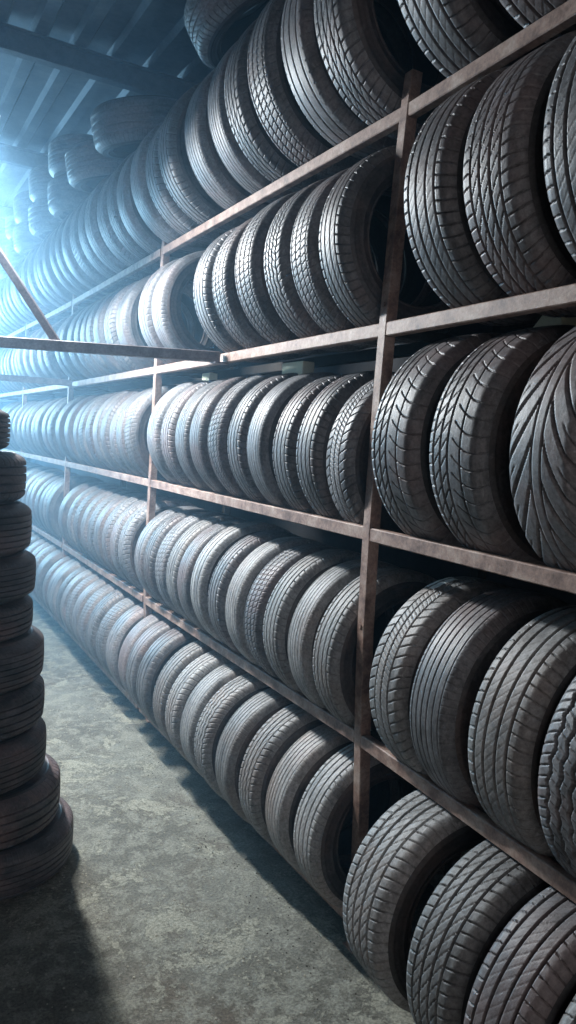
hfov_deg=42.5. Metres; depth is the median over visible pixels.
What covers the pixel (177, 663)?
tire
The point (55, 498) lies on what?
tire
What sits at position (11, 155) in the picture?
beam
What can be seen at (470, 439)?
tire
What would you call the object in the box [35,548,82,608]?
tire
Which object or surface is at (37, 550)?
tire
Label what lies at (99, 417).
tire
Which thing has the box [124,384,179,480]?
tire
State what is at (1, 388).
tire
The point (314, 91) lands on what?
tire
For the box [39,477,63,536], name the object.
tire
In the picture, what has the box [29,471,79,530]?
tire
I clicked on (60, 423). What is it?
tire
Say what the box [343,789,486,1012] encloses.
tire
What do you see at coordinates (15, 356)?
tire
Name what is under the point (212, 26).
tire
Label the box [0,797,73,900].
tire
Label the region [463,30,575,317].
tire
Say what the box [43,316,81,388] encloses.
tire
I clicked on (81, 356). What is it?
tire
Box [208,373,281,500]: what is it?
tire
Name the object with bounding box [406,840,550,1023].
tire
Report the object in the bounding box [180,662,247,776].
tire
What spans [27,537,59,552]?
tire
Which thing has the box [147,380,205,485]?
tire
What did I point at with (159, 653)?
tire
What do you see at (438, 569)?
wall
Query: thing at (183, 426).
tire
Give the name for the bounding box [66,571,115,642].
tire
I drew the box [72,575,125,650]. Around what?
tire
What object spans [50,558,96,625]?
tire
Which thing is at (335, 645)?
tire
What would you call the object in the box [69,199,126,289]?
tire
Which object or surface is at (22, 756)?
tire
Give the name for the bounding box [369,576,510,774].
tire
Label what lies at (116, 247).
tire
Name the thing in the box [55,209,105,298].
tire
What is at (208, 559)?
tire
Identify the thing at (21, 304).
tire
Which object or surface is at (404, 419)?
tire
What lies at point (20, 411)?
tire
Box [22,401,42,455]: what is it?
tire
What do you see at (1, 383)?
tire
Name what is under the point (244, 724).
tire
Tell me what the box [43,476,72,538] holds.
tire
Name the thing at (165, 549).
tire
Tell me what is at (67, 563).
tire
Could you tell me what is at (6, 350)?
tire
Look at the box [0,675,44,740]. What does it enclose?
tire
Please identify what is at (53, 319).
tire
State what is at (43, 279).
tire
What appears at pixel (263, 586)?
tire
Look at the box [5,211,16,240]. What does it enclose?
tire
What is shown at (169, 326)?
tire
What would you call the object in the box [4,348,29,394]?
tire
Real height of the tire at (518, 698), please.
0.649 m
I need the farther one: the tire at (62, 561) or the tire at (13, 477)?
the tire at (62, 561)
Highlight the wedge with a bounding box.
[533,315,575,327]
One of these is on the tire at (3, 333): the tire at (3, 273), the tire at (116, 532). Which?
the tire at (3, 273)
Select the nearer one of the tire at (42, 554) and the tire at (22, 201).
the tire at (42, 554)
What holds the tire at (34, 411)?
on the storage rack
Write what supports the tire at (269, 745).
on the storage rack
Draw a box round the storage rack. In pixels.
[0,0,575,953]
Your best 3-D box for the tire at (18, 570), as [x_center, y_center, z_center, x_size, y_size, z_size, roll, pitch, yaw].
[-1.258,0.226,2.780,0.590,0.169,0.590,1,6,-26]
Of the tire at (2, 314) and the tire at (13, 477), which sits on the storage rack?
the tire at (2, 314)
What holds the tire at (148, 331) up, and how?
on the storage rack
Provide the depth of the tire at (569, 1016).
1.51 m
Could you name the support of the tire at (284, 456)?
on the storage rack
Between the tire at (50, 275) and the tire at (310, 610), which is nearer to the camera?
the tire at (310, 610)
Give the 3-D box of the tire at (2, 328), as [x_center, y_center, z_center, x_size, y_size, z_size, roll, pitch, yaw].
[-3.142,-2.423,8.740,0.717,0.717,0.213,1,6,-31]
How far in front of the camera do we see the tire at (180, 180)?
3.59 m
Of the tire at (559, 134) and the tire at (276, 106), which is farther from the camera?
the tire at (276, 106)
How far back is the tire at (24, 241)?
7.37 m
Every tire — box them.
[0,227,9,252]
[0,253,6,279]
[0,275,31,331]
[0,278,24,335]
[0,282,30,333]
[0,323,24,337]
[0,329,8,335]
[0,348,20,395]
[0,348,28,395]
[0,348,34,395]
[0,349,21,396]
[0,409,10,449]
[0,450,26,504]
[0,500,31,556]
[0,549,35,603]
[0,595,32,641]
[0,625,43,694]
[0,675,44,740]
[0,717,46,793]
[0,753,60,849]
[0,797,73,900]
[1,401,18,448]
[3,278,38,327]
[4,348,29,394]
[4,401,21,449]
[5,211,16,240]
[5,240,23,267]
[6,264,41,327]
[6,402,21,450]
[7,348,22,389]
[8,406,20,451]
[9,400,32,452]
[10,281,34,321]
[11,336,48,393]
[12,257,55,323]
[12,399,46,452]
[13,191,32,223]
[13,221,42,256]
[14,349,54,392]
[17,328,52,391]
[17,401,40,453]
[18,264,60,321]
[18,467,59,501]
[21,243,67,318]
[21,469,61,526]
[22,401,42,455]
[23,328,64,391]
[25,533,54,549]
[26,398,57,456]
[26,471,56,527]
[27,244,71,315]
[27,465,44,470]
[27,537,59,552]
[28,164,52,201]
[28,198,60,239]
[29,322,75,391]
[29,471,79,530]
[31,401,50,457]
[31,530,46,536]
[31,540,61,593]
[32,544,60,601]
[33,248,78,311]
[34,397,64,458]
[34,474,77,533]
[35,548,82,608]
[36,228,83,308]
[37,325,83,389]
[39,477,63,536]
[42,230,93,303]
[42,395,78,459]
[42,554,85,614]
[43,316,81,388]
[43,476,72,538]
[46,475,103,543]
[47,173,89,220]
[47,396,79,461]
[47,556,88,612]
[48,133,92,177]
[49,220,98,301]
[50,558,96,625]
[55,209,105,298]
[55,318,97,386]
[55,394,94,463]
[56,564,101,627]
[58,481,108,550]
[59,306,111,386]
[60,566,109,635]
[61,207,114,294]
[64,393,106,465]
[65,139,122,192]
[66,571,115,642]
[67,306,117,384]
[67,484,120,555]
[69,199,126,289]
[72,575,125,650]
[73,394,104,466]
[73,486,123,560]
[74,299,128,383]
[78,192,138,284]
[78,392,113,468]
[79,581,132,657]
[80,301,138,382]
[80,488,139,564]
[85,173,151,279]
[85,390,124,470]
[86,291,138,381]
[86,586,142,666]
[87,491,145,569]
[90,95,177,159]
[93,285,152,380]
[93,389,140,471]
[93,493,143,574]
[96,596,142,678]
[97,171,158,273]
[100,389,145,473]
[102,494,166,581]
[104,281,193,378]
[106,602,170,690]
[107,152,169,267]
[109,392,139,475]
[110,497,165,586]
[116,274,213,376]
[116,387,152,477]
[117,150,193,261]
[118,498,196,590]
[118,610,172,697]
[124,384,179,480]
[126,619,178,711]
[130,121,208,251]
[134,506,204,602]
[136,627,197,727]
[138,258,218,372]
[143,509,212,609]
[145,123,222,244]
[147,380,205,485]
[152,250,243,370]
[153,640,213,745]
[155,512,230,617]
[158,82,247,233]
[161,379,219,488]
[165,650,231,762]
[166,516,247,624]
[175,377,233,492]
[177,520,249,633]
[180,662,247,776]
[184,0,269,68]
[184,68,269,219]
[189,375,254,496]
[190,521,290,643]
[193,226,276,362]
[194,673,270,799]
[207,42,292,202]
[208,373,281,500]
[208,530,299,654]
[212,218,308,359]
[215,688,292,823]
[224,18,324,191]
[225,536,324,666]
[227,373,297,504]
[235,191,375,354]
[239,703,352,847]
[244,543,338,678]
[247,0,411,177]
[247,372,335,509]
[263,549,393,692]
[264,177,404,351]
[265,724,401,873]
[272,373,351,514]
[281,0,445,158]
[288,559,404,708]
[290,167,431,346]
[293,741,417,907]
[296,371,395,520]
[313,567,437,730]
[314,0,505,139]
[319,145,455,343]
[326,373,399,548]
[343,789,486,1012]
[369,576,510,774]
[372,333,502,547]
[398,0,545,77]
[404,66,541,325]
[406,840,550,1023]
[410,588,571,813]
[429,325,575,565]
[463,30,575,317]
[464,886,575,1023]
[468,605,575,863]
[499,0,575,42]
[509,327,575,571]
[538,676,575,877]
[543,36,575,261]
[559,994,575,1023]
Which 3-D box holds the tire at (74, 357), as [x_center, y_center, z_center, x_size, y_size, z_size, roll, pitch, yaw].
[-1.383,-1.307,5.746,0.632,0.632,0.201,1,6,-29]
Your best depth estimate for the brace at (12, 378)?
5.87 m
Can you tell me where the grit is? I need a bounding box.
[1,713,334,1023]
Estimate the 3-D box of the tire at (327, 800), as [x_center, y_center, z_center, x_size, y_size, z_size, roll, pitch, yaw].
[0.311,1.152,2.744,0.613,0.613,0.175,1,6,-30]
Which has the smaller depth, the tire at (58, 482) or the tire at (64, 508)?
the tire at (64, 508)
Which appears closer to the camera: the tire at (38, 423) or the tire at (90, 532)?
the tire at (90, 532)
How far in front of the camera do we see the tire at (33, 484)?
7.17 m
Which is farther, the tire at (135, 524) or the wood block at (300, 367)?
the tire at (135, 524)
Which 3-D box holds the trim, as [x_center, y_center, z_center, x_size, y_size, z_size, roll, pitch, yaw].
[-5.302,-4.179,9.537,4.950,0.170,0.080,1,6,-29]
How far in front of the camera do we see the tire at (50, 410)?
6.53 m
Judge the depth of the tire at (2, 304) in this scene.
7.97 m
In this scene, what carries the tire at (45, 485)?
on the storage rack
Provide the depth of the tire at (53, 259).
5.86 m
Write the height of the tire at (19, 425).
0.617 m
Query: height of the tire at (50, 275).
0.710 m
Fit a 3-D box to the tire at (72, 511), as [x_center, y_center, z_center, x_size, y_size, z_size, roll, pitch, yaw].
[-1.427,0.084,5.848,0.610,0.610,0.174,1,6,-29]
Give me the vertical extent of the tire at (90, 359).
0.638 m
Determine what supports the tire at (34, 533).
on the storage rack
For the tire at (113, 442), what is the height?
0.619 m
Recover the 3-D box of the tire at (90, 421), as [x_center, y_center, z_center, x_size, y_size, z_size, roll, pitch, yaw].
[-1.151,-0.569,5.403,0.632,0.632,0.187,1,6,-29]
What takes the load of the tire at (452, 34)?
on the storage rack
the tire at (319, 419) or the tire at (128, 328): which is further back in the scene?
the tire at (128, 328)
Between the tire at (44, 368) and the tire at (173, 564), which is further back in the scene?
the tire at (44, 368)
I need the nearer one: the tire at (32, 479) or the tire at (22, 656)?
the tire at (22, 656)
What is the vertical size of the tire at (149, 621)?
0.611 m
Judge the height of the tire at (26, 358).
0.643 m
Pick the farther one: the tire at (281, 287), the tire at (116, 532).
the tire at (116, 532)
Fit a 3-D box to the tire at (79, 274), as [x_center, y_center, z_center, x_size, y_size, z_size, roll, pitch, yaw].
[-1.366,-2.033,5.676,0.707,0.707,0.194,1,6,-29]
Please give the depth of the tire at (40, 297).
6.66 m
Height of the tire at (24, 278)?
0.713 m
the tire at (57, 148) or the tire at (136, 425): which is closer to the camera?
the tire at (136, 425)
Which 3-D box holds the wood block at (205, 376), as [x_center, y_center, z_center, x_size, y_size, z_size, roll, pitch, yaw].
[-0.434,-0.731,4.098,0.050,0.070,0.100,1,6,-30]
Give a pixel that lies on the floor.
(108, 981)
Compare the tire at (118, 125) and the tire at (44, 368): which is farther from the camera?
the tire at (44, 368)
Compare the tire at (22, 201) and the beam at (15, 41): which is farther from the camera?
the tire at (22, 201)
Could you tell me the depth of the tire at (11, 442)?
8.19 m
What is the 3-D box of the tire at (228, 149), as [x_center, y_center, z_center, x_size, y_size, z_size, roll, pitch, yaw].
[-0.007,-1.729,3.257,0.711,0.711,0.178,1,6,-30]
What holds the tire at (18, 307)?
on the storage rack
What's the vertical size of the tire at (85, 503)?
0.608 m
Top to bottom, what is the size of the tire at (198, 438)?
0.628 m
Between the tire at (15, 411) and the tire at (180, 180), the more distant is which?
the tire at (15, 411)
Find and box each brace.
[0,248,228,364]
[0,374,76,386]
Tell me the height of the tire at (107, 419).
0.620 m
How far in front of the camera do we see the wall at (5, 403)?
12.65 m
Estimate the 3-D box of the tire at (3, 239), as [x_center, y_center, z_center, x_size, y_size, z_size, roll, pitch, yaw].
[-3.195,-3.236,8.927,0.629,0.326,0.620,1,6,-29]
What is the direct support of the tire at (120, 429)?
on the storage rack
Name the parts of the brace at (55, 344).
plate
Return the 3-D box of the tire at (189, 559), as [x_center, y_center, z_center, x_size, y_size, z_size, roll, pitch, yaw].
[-0.259,0.346,3.758,0.608,0.608,0.171,1,6,-29]
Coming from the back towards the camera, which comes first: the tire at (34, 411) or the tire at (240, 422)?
the tire at (34, 411)
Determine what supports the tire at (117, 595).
on the storage rack
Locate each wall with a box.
[0,279,37,462]
[36,322,575,605]
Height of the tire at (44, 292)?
0.702 m
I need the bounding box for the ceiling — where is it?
[0,0,255,228]
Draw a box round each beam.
[0,22,196,98]
[0,143,47,169]
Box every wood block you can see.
[202,373,217,380]
[282,361,313,374]
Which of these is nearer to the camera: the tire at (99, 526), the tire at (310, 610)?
the tire at (310, 610)
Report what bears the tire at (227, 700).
on the storage rack
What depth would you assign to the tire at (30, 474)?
7.56 m
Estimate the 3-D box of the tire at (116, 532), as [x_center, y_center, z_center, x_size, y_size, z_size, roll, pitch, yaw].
[-0.843,0.211,4.820,0.613,0.617,0.183,1,6,-30]
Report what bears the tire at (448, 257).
on the storage rack
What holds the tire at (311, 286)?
on the storage rack
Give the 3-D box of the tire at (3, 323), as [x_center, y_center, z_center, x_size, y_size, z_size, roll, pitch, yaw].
[-3.032,-2.394,8.540,0.705,0.705,0.216,1,6,-30]
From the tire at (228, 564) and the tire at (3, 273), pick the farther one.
the tire at (3, 273)
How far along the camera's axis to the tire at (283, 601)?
2.84 m
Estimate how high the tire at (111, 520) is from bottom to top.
0.622 m
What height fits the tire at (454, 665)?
0.650 m
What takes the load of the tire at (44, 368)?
on the storage rack
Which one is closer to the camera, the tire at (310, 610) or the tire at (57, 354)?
the tire at (310, 610)
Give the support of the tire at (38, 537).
on the storage rack
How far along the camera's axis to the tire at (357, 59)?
2.33 m
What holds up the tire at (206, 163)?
on the storage rack
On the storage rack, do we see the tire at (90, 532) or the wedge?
the tire at (90, 532)
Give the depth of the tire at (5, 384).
8.44 m
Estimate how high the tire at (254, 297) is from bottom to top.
0.645 m
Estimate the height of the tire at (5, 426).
0.159 m
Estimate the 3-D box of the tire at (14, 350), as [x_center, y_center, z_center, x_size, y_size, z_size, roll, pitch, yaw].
[-2.590,-1.572,7.829,0.635,0.635,0.186,1,6,-30]
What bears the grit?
on the floor
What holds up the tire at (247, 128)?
on the storage rack
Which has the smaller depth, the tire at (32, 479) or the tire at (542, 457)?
the tire at (542, 457)
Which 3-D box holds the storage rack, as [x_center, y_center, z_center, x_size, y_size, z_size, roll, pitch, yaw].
[-1.599,-0.381,6.186,0.655,2.922,12.901,1,6,-30]
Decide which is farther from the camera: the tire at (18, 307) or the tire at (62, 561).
the tire at (18, 307)
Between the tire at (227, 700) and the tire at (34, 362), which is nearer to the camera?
the tire at (227, 700)
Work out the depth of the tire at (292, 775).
2.76 m
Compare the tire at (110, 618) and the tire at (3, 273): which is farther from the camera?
the tire at (3, 273)
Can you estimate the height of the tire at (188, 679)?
0.603 m
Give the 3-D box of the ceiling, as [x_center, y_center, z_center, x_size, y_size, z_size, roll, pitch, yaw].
[-2.336,-3.375,4.437,5.865,0.800,16.700,1,6,-29]
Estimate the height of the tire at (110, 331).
0.631 m
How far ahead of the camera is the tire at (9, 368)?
7.89 m
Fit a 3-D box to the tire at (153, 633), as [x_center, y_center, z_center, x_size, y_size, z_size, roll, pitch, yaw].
[-0.622,0.911,4.264,0.609,0.609,0.176,1,6,-28]
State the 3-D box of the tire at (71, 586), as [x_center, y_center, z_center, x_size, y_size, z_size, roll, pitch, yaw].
[-1.432,0.728,5.703,0.614,0.614,0.165,1,6,-30]
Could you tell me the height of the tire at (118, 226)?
0.714 m
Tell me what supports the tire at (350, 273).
on the storage rack
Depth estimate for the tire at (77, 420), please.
5.59 m
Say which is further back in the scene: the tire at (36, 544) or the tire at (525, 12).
the tire at (36, 544)
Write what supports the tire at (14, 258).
on the tire at (3, 323)
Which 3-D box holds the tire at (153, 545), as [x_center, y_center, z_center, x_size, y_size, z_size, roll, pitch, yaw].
[-0.519,0.289,4.244,0.610,0.610,0.171,1,6,-29]
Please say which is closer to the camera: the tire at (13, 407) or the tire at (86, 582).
the tire at (86, 582)
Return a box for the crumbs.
[59,649,368,1019]
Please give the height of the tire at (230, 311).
0.636 m
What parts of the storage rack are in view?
shelf rail, shelf rail, shelf rail, shelf rail, post, shelf rail, shelf rail, shelf rail, shelf rail, shelf rail, shelf rail, post, shelf rail, shelf rail, shelf rail, shelf rail, shelf rail, shelf rail, post, shelf rail, post, post, shelf rail, shelf rail, shelf rail, shelf rail, shelf rail, shelf rail, post, shelf rail, shelf rail, shelf rail, post, shelf rail, shelf rail, shelf rail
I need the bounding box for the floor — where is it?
[0,594,472,1023]
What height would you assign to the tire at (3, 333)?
0.738 m
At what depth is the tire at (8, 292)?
7.60 m
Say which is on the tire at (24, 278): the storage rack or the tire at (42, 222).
the tire at (42, 222)
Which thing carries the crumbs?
on the floor
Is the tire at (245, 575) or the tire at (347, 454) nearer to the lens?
the tire at (347, 454)
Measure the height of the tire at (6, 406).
0.636 m
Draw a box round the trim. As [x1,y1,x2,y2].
[0,205,12,219]
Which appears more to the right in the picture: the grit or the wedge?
the wedge
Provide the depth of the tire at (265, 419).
2.95 m
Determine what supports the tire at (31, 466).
on the storage rack
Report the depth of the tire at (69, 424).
5.79 m
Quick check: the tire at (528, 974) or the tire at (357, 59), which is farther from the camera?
the tire at (357, 59)
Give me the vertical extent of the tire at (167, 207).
0.696 m
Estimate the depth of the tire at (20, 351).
7.30 m
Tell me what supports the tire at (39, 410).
on the storage rack
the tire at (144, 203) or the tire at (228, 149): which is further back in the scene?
the tire at (144, 203)
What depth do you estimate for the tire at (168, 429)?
3.84 m
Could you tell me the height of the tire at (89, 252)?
0.718 m
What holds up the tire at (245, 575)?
on the storage rack
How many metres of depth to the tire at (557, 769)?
1.62 m
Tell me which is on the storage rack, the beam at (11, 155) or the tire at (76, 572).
the tire at (76, 572)
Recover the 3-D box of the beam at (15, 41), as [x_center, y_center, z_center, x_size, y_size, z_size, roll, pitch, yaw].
[-2.719,-3.345,4.805,4.950,0.170,0.080,1,6,-29]
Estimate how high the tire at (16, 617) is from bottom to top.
0.139 m
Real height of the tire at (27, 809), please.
0.204 m
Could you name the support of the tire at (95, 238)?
on the storage rack
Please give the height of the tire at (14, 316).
0.700 m
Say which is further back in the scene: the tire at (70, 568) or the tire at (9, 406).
the tire at (9, 406)
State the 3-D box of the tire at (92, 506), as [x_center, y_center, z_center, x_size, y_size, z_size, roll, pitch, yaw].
[-1.226,0.131,5.518,0.616,0.616,0.172,1,6,-29]
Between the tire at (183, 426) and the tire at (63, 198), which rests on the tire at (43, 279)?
the tire at (63, 198)
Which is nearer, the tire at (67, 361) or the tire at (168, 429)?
the tire at (168, 429)
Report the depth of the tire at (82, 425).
5.41 m
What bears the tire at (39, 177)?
on the tire at (42, 222)
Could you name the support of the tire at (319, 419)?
on the storage rack
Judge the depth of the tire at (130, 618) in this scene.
4.48 m
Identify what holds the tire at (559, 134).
on the storage rack
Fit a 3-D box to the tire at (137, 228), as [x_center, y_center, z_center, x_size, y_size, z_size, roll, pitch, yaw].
[-0.675,-1.873,4.458,0.696,0.695,0.195,1,6,-30]
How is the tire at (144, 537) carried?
on the storage rack
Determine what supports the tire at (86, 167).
on the tire at (86, 266)
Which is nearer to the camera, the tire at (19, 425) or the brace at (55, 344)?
the brace at (55, 344)
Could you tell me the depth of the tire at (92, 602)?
5.05 m
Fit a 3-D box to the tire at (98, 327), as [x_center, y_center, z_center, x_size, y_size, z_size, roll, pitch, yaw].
[-1.002,-1.228,5.076,0.644,0.644,0.172,1,6,-30]
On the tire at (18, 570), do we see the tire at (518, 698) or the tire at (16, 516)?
the tire at (16, 516)
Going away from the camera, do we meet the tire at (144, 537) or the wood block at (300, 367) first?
the wood block at (300, 367)
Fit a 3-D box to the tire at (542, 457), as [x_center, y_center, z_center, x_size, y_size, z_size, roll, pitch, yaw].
[0.848,-0.139,1.796,0.681,0.681,0.236,1,6,-28]
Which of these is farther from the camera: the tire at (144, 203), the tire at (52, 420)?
the tire at (52, 420)
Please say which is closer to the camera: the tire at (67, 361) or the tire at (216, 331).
the tire at (216, 331)

